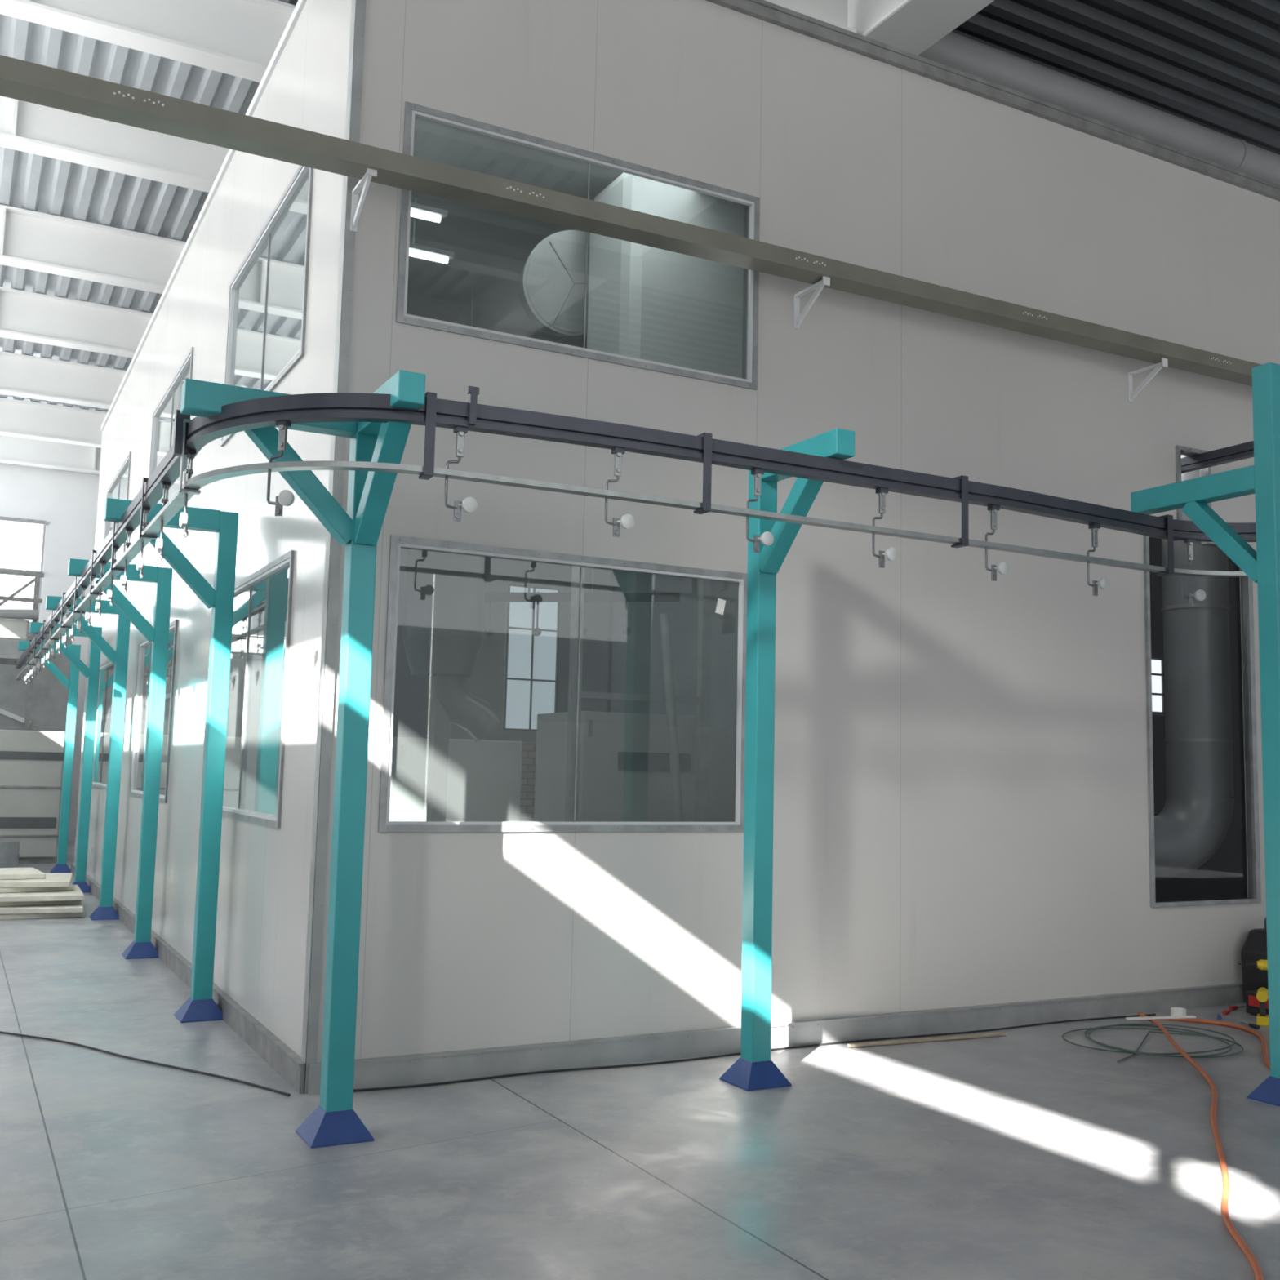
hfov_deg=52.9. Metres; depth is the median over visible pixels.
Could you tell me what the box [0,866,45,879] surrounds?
sheet
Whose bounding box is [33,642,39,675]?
hanger
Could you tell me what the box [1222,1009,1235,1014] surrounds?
screwdriver
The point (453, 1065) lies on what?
baseboard
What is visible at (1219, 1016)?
screwdriver
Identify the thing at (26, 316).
roof beam
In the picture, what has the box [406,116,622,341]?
ceiling
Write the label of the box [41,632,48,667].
hanger
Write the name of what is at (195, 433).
track
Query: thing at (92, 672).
support post
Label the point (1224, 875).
wall
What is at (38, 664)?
hanger
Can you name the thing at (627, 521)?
hanger
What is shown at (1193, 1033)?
coil
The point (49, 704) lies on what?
wall
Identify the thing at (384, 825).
window
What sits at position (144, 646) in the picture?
window
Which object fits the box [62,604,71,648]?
hanger
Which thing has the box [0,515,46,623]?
window
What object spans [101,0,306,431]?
trim
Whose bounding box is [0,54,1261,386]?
cable tray
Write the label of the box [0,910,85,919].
sheet
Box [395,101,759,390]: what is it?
window
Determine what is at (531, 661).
window
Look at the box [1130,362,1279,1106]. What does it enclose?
support post
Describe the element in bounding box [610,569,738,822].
wall
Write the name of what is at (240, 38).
roof beam
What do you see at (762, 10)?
trim
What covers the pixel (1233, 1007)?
screwdriver
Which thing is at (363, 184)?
bracket
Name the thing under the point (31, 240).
roof beam
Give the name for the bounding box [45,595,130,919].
support post
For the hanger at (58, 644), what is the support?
hanging from the track
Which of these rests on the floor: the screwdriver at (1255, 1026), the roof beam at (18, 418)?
the screwdriver at (1255, 1026)
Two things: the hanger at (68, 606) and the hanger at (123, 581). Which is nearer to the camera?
the hanger at (123, 581)
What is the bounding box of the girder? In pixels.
[847,0,994,55]
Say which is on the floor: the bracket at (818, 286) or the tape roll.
the tape roll
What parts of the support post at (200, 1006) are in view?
arm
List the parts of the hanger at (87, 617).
cranked rod, trolley plate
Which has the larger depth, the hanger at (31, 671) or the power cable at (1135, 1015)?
the hanger at (31, 671)
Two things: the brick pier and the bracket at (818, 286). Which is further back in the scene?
the brick pier
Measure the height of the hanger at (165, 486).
0.412 m
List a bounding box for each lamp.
[408,197,454,263]
[410,202,447,222]
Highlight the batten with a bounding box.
[847,1031,1006,1047]
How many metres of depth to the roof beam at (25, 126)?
12.82 m
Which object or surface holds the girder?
attached to the ceiling at (1213, 64)
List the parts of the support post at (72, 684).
arm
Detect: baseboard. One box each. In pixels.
[70,862,305,1093]
[306,982,1244,1094]
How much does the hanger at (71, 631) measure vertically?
0.412 m
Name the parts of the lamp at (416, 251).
suspension rod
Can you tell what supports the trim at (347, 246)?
attached to the wall at (260, 962)
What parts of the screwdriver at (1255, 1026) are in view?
handle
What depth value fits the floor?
5.30 m
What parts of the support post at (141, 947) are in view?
arm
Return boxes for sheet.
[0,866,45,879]
[0,872,72,887]
[0,884,74,893]
[0,884,84,902]
[0,900,80,906]
[0,900,83,914]
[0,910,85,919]
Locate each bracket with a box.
[350,168,377,232]
[793,275,830,328]
[1127,357,1168,402]
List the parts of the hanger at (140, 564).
hook plate, cranked rod, trolley plate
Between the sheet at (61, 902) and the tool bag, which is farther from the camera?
the sheet at (61, 902)
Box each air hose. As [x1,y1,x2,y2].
[1125,1012,1263,1279]
[1147,1015,1270,1068]
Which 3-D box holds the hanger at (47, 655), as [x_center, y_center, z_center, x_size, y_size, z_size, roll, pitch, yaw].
[-6.345,0.046,13.807,0.054,0.412,0.139,4,-7,-28]
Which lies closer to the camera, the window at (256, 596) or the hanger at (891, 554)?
the hanger at (891, 554)
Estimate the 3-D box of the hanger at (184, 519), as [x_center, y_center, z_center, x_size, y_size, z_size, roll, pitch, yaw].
[-2.056,-0.672,5.832,0.054,0.412,0.139,4,-7,-28]
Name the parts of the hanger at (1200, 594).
cranked rod, trolley plate, hook plate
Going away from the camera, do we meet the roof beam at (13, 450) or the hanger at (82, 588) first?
the hanger at (82, 588)
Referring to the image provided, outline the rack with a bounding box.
[0,569,44,730]
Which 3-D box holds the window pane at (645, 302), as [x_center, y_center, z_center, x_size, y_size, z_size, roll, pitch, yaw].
[0.227,-2.715,10.326,1.150,1.800,0.800,4,-7,-28]
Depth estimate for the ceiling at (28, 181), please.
14.84 m
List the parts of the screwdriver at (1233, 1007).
handle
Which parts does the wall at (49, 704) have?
diagonal rail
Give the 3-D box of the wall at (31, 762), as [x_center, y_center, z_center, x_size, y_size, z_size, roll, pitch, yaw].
[-10.249,2.379,19.708,2.400,2.000,1.630,4,-7,-28]
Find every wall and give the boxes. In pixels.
[0,462,99,836]
[0,729,65,864]
[74,0,351,1057]
[266,546,610,816]
[316,0,1279,1062]
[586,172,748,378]
[607,568,613,711]
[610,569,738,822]
[1149,537,1247,901]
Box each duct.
[402,547,502,821]
[519,230,590,336]
[551,334,586,348]
[1154,454,1234,879]
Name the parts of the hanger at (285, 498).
cranked rod, hook plate, trolley plate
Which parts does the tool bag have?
handle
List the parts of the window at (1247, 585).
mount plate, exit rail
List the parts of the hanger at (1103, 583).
cranked rod, trolley plate, hook plate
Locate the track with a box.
[14,385,1256,679]
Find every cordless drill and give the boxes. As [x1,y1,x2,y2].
[1238,959,1267,970]
[1256,986,1269,1026]
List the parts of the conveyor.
suspension rod, suspension rod, rail, suspension rod, suspension rod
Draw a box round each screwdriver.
[1217,1013,1222,1019]
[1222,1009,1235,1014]
[1228,1005,1244,1010]
[1240,1022,1260,1029]
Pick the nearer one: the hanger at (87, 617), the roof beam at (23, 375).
the hanger at (87, 617)
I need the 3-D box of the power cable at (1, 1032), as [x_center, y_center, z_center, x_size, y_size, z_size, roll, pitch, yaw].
[-3.341,2.259,7.200,3.860,0.012,0.184,-2,-7,29]
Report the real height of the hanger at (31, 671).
0.412 m
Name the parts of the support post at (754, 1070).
arm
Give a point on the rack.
(8, 648)
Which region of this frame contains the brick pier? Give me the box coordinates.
[520,742,536,822]
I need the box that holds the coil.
[1062,1023,1244,1062]
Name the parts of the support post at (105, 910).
arm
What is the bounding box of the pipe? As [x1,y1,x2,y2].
[918,31,1279,185]
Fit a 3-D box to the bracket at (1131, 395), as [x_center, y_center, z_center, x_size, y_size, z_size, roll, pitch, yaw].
[3.670,-1.877,9.300,0.050,0.240,0.321,4,-7,-28]
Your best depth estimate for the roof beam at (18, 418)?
23.97 m
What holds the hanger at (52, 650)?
hanging from the track
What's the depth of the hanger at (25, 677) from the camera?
17.80 m
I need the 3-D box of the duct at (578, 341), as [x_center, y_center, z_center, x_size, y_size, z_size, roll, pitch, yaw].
[-1.475,-2.354,11.770,0.350,1.631,2.672,-3,-7,39]
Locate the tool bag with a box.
[1240,917,1268,1003]
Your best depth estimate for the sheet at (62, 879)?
13.26 m
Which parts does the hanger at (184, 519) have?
hook plate, cranked rod, trolley plate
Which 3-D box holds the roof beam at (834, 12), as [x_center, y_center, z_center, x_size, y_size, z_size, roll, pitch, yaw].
[-2.469,-5.468,8.212,9.400,0.640,0.260,4,-7,-28]
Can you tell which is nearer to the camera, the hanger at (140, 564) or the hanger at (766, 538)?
the hanger at (766, 538)
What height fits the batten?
0.018 m
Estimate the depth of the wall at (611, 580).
22.27 m
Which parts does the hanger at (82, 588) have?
cranked rod, trolley plate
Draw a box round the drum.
[0,839,19,867]
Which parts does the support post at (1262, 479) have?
arm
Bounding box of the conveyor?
[470,288,679,636]
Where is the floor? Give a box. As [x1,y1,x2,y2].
[0,836,1279,1279]
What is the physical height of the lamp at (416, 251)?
0.509 m
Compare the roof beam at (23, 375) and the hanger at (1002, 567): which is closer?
the hanger at (1002, 567)
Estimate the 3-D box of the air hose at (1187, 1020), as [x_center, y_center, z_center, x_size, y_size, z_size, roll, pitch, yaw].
[3.404,2.302,6.191,1.197,0.025,5.005,0,-6,14]
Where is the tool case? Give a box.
[1245,988,1268,1015]
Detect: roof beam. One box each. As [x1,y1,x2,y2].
[0,0,295,82]
[0,95,229,192]
[0,204,186,293]
[0,286,153,358]
[0,351,126,408]
[0,397,107,448]
[0,435,101,474]
[764,0,856,33]
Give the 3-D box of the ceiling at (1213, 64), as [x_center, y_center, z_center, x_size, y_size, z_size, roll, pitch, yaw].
[6.055,-4.925,14.843,11.400,0.070,38.880,4,-7,-28]
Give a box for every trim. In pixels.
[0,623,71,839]
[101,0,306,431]
[301,0,366,1093]
[705,0,1279,201]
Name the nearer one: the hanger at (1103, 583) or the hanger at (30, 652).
the hanger at (1103, 583)
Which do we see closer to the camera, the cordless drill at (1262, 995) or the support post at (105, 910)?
the cordless drill at (1262, 995)
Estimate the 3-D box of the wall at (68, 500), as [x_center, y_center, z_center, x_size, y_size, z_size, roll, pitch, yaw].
[-9.037,0.084,28.015,17.000,8.300,0.050,4,-7,-28]
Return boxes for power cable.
[0,1031,290,1096]
[353,1013,1155,1091]
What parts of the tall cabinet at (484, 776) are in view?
handle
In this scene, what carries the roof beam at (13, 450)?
attached to the ceiling at (28, 181)
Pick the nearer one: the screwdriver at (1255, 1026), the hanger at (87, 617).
the screwdriver at (1255, 1026)
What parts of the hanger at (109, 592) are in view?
hook plate, cranked rod, trolley plate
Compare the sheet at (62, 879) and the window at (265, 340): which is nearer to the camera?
the window at (265, 340)
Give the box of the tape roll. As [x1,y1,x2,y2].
[1170,1007,1186,1015]
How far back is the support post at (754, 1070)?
6.76 m
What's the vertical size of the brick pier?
1.900 m
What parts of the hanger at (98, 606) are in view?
hook plate, cranked rod, trolley plate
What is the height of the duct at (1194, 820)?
6.300 m
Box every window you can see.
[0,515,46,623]
[92,659,114,790]
[103,451,131,561]
[128,619,177,803]
[148,346,193,503]
[200,550,294,827]
[220,164,313,446]
[377,534,746,832]
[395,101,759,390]
[502,583,560,731]
[1143,440,1261,906]
[1151,657,1164,714]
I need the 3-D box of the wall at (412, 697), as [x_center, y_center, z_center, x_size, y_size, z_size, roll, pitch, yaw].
[-2.750,-0.149,14.560,5.340,6.320,0.050,4,-7,-28]
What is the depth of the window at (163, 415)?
12.50 m
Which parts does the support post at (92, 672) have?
arm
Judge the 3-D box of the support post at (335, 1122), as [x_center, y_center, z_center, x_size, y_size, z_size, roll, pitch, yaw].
[-1.452,0.502,5.327,0.935,3.215,0.795,4,-7,-28]
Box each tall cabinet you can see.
[389,737,522,821]
[533,711,696,822]
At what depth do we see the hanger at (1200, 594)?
7.55 m
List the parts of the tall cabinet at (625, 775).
handle, dark panel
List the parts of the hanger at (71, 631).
cranked rod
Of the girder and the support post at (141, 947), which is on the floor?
the support post at (141, 947)
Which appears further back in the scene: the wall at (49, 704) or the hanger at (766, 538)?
the wall at (49, 704)
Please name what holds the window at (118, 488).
in the wall at (260, 962)
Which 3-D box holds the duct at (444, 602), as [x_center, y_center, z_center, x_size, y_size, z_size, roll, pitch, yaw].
[-1.274,0.918,8.566,0.696,3.150,0.540,4,-7,-28]
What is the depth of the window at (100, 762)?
15.92 m
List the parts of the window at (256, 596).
glass pane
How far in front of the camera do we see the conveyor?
12.89 m
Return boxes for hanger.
[23,655,30,684]
[26,651,33,681]
[30,647,36,678]
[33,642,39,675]
[37,637,44,671]
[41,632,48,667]
[45,626,53,663]
[50,620,58,658]
[56,613,64,653]
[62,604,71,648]
[68,595,78,641]
[76,586,86,634]
[84,573,95,626]
[95,560,106,617]
[106,546,119,606]
[120,528,133,593]
[136,506,150,578]
[155,481,170,559]
[179,449,195,537]
[266,420,294,516]
[444,426,477,521]
[604,446,635,537]
[746,467,773,552]
[871,487,897,568]
[985,504,1008,581]
[1086,523,1109,595]
[1181,538,1205,607]
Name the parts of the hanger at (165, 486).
hook plate, cranked rod, trolley plate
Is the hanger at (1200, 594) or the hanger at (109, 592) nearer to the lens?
the hanger at (1200, 594)
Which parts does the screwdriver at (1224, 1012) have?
handle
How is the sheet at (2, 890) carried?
on the sheet at (77, 894)
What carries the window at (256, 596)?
in the wall at (260, 962)
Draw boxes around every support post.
[17,640,80,873]
[29,622,102,892]
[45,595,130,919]
[67,558,173,959]
[103,497,238,1022]
[180,369,425,1148]
[719,427,854,1091]
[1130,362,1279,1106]
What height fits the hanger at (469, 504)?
0.412 m
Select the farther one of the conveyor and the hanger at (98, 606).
the conveyor
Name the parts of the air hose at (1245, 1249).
plastic strip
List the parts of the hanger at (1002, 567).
cranked rod, trolley plate, hook plate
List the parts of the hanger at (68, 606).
trolley plate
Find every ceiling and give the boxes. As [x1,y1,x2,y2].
[0,0,297,412]
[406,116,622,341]
[951,0,1279,155]
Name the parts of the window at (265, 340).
glass pane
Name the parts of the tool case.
panel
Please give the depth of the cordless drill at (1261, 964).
8.94 m
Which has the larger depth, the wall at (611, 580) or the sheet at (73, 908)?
the wall at (611, 580)
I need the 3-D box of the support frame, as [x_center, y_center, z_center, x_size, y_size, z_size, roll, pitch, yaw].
[0.019,0.971,10.510,1.300,3.404,0.180,4,-7,-28]
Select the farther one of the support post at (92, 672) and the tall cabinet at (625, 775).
the support post at (92, 672)
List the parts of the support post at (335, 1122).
arm, arm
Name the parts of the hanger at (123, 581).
hook plate, cranked rod, trolley plate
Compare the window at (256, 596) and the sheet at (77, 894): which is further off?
the sheet at (77, 894)
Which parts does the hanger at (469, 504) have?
cranked rod, hook plate, trolley plate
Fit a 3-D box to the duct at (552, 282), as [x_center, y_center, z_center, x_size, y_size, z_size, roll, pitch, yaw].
[-0.605,-3.024,11.037,0.862,0.925,0.682,3,-6,-12]
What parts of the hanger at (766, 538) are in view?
cranked rod, hook plate, trolley plate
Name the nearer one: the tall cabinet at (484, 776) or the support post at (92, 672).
the tall cabinet at (484, 776)
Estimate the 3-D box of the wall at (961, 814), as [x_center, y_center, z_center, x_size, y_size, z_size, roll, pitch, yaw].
[3.280,-0.591,9.186,11.000,6.380,0.050,4,-7,-28]
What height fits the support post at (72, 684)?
3.215 m
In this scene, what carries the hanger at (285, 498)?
hanging from the track
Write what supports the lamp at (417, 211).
hanging from the ceiling at (491, 248)
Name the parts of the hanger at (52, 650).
trolley plate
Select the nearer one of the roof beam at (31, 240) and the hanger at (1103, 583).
the hanger at (1103, 583)
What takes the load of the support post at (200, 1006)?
on the floor
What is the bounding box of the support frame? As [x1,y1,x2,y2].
[564,564,711,822]
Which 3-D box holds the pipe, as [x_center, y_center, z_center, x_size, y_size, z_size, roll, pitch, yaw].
[6.659,-4.657,13.048,9.980,0.360,0.360,4,-7,-28]
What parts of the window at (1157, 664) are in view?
glass pane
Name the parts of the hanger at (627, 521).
cranked rod, hook plate, trolley plate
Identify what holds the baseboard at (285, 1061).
attached to the wall at (260, 962)
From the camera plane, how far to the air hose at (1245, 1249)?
5.56 m
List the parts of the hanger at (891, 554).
cranked rod, trolley plate, hook plate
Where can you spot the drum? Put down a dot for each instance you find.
(9, 849)
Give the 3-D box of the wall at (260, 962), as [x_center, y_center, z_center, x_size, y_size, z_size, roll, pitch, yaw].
[-4.708,-0.431,12.507,0.050,6.380,13.350,4,-7,-28]
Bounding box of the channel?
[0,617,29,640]
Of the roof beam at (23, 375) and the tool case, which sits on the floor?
the tool case
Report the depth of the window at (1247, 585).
9.62 m
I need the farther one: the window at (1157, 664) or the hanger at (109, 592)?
the window at (1157, 664)
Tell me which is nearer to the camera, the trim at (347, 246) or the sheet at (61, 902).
the trim at (347, 246)

